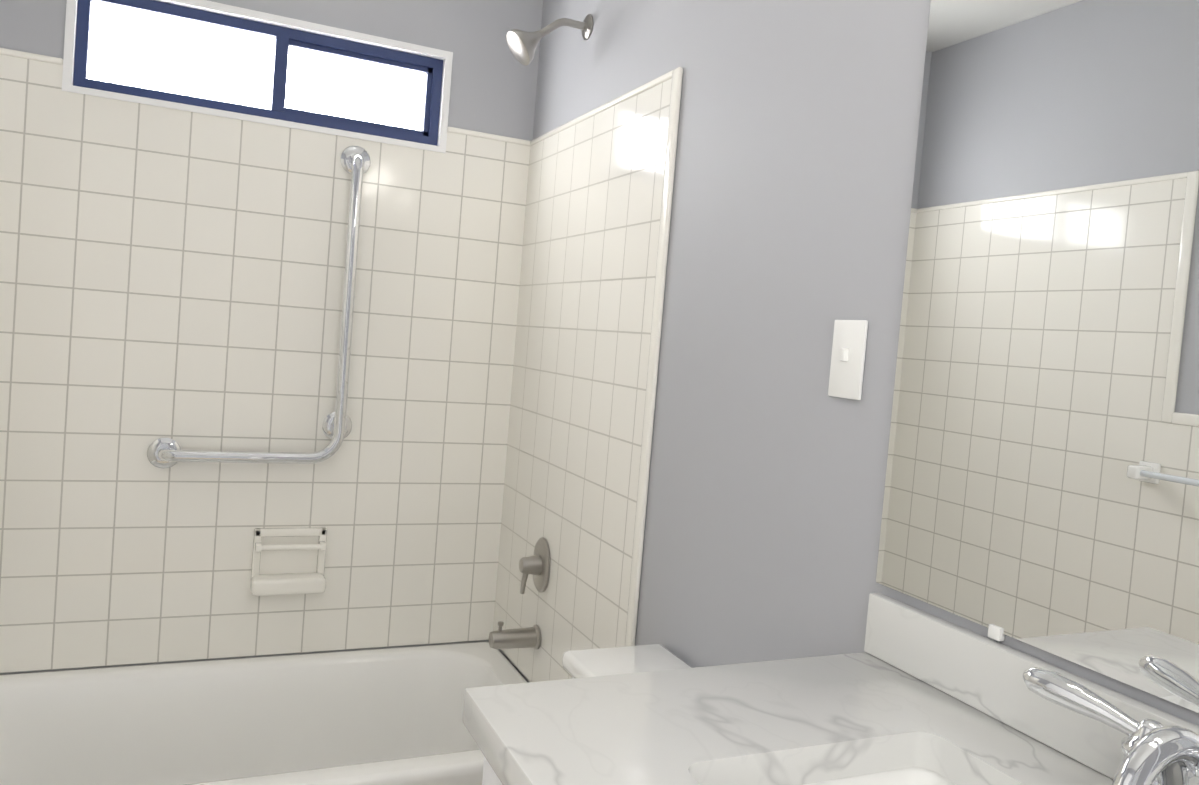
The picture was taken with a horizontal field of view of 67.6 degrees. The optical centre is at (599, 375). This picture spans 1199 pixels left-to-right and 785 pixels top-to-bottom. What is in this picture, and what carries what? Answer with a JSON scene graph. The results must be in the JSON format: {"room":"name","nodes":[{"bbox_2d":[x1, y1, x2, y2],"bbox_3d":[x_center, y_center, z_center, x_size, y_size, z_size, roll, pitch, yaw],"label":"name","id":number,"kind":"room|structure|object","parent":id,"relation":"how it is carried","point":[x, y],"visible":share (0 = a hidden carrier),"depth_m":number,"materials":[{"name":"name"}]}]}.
{"room":"bathroom","nodes":[
{"label":"bathroom","id":0,"kind":"room"},
{"bbox_2d":[0,0,542,674],"bbox_3d":[-0.972,-0.085,2.445,1.524,2.475,0.120,4,3,-24],"label":"wall","id":1,"kind":"structure","parent":0,"point":[494,84],"depth_m":2.56,"materials":[{"name":"grey paint"}]},
{"bbox_2d":[0,54,529,672],"bbox_3d":[-0.953,0.016,2.390,1.524,1.499,0.008,4,3,-24],"label":"wall tile","id":2,"kind":"structure","parent":1,"relation":"attached to","point":[172,274],"depth_m":2.38,"materials":[{"name":"beige tile"}]},
{"bbox_2d":[250,528,326,595],"bbox_3d":[-0.841,0.506,2.434,0.190,0.170,0.070,4,3,-24],"label":"soap dish","id":3,"kind":"object","parent":2,"relation":"attached to","point":[288,561],"visible":1,"depth_m":2.44,"materials":[{"name":"white ceramic"}]},
{"bbox_2d":[499,0,1198,725],"bbox_3d":[0.388,0.067,1.425,0.120,2.475,3.110,4,3,-24],"label":"wall","id":4,"kind":"structure","parent":0,"point":[797,138],"depth_m":1.52,"materials":[{"name":"grey paint"}]},
{"bbox_2d":[506,14,592,65],"bbox_3d":[-0.131,-0.863,2.285,0.215,0.160,0.092,4,3,-24],"label":"shower head","id":5,"kind":"object","parent":4,"relation":"attached to","point":[522,45],"visible":1,"depth_m":2.27},
{"bbox_2d":[493,78,671,681],"bbox_3d":[-0.098,0.285,2.307,0.008,1.890,0.882,4,3,-24],"label":"wall tile","id":6,"kind":"structure","parent":4,"relation":"attached to","point":[587,280],"depth_m":2.21,"materials":[{"name":"beige tile"}]},
{"bbox_2d":[489,621,540,648],"bbox_3d":[-0.225,0.686,2.361,0.130,0.080,0.064,4,3,-24],"label":"tub spout","id":7,"kind":"object","parent":6,"relation":"attached to","point":[526,637],"visible":1,"depth_m":2.34,"materials":[{"name":"silver metal"}]},
{"bbox_2d":[519,538,549,593],"bbox_3d":[-0.179,0.504,2.368,0.062,0.147,0.104,4,3,-24],"label":"shower valve","id":8,"kind":"object","parent":6,"relation":"attached to","point":[536,565],"visible":0.94,"depth_m":2.35,"materials":[{"name":"silver metal"}]},
{"bbox_2d":[828,320,867,399],"bbox_3d":[0.363,-0.024,1.324,0.015,0.116,0.070,4,3,-24],"label":"light switch","id":9,"kind":"object","parent":4,"relation":"attached to","point":[847,359],"visible":1,"depth_m":1.32,"materials":[{"name":"white plastic"}]},
{"bbox_2d":[864,593,1198,784],"bbox_3d":[0.581,0.376,0.782,0.020,0.082,1.000,4,3,-24],"label":"backsplash","id":10,"kind":"structure","parent":4,"relation":"attached to","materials":[{"name":"stone"}]},
{"bbox_2d":[876,0,1198,712],"bbox_3d":[0.627,-0.135,0.767,0.010,0.937,1.005,4,3,-24],"label":"mirror","id":11,"kind":"object","parent":4,"relation":"attached to","point":[1041,490],"visible":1,"depth_m":1.00,"materials":[{"name":"clear glass"}]},
{"bbox_3d":[-0.464,1.302,1.136,1.764,0.100,3.110,4,3,-24],"label":"floor","id":12,"kind":"structure","parent":0,"visible":0},
{"bbox_2d":[0,641,527,784],"bbox_3d":[-0.875,0.984,2.085,1.518,0.390,0.757,4,3,-24],"label":"bathtub","id":13,"kind":"object","parent":12,"relation":"on","point":[388,716],"visible":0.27,"depth_m":2.35,"materials":[{"name":"white ceramic"}]},
{"bbox_2d":[562,644,692,678],"bbox_3d":[-0.146,0.894,1.413,0.744,0.742,0.490,4,3,-24],"label":"toilet","id":14,"kind":"object","parent":12,"relation":"on","point":[583,663],"visible":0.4,"depth_m":1.65,"materials":[{"name":"white ceramic"}]},
{"bbox_2d":[462,593,1198,784],"bbox_3d":[0.287,0.806,0.683,0.587,1.046,1.000,4,3,-24],"label":"bathroom vanity","id":15,"kind":"object","parent":12,"relation":"on","point":[911,695],"visible":1,"depth_m":0.96,"materials":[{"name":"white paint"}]},
{"bbox_2d":[462,651,1198,784],"bbox_3d":[0.319,0.420,0.667,0.587,0.040,1.000,4,3,-24],"label":"countertop","id":16,"kind":"structure","parent":15,"relation":"on","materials":[{"name":"stone"}]},
{"bbox_2d":[638,750,1198,784],"bbox_3d":[0.317,0.518,0.691,0.385,0.156,0.590,4,3,-24],"label":"sink","id":17,"kind":"object","parent":16,"relation":"in","point":[911,770],"depth_m":0.96,"materials":[{"name":"white ceramic"}]},
{"bbox_2d":[1022,666,1198,784],"bbox_3d":[0.484,0.352,0.753,0.146,0.115,0.336,4,3,-24],"label":"faucet","id":18,"kind":"object","parent":16,"relation":"on","point":[1151,750],"depth_m":0.83,"materials":[{"name":"silver metal"}]},
{"bbox_3d":[-1.106,-0.027,0.745,0.120,2.475,3.110,4,3,-24],"label":"wall","id":19,"kind":"structure","parent":0,"visible":0},
{"bbox_2d":[0,48,62,64],"bbox_3d":[-1.427,-0.768,2.110,0.282,0.016,0.018,4,3,-24],"label":"trim","id":20,"kind":"structure","parent":19,"relation":"attached to","point":[3,51],"depth_m":2.14,"materials":[{"name":"white ceramic"}]},
{"bbox_2d":[520,67,682,645],"bbox_3d":[-0.095,0.280,2.296,0.013,1.902,0.918,4,3,-24],"label":"trim","id":21,"kind":"structure","parent":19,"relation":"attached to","point":[676,76],"depth_m":1.87,"materials":[{"name":"white ceramic"}]}
]}

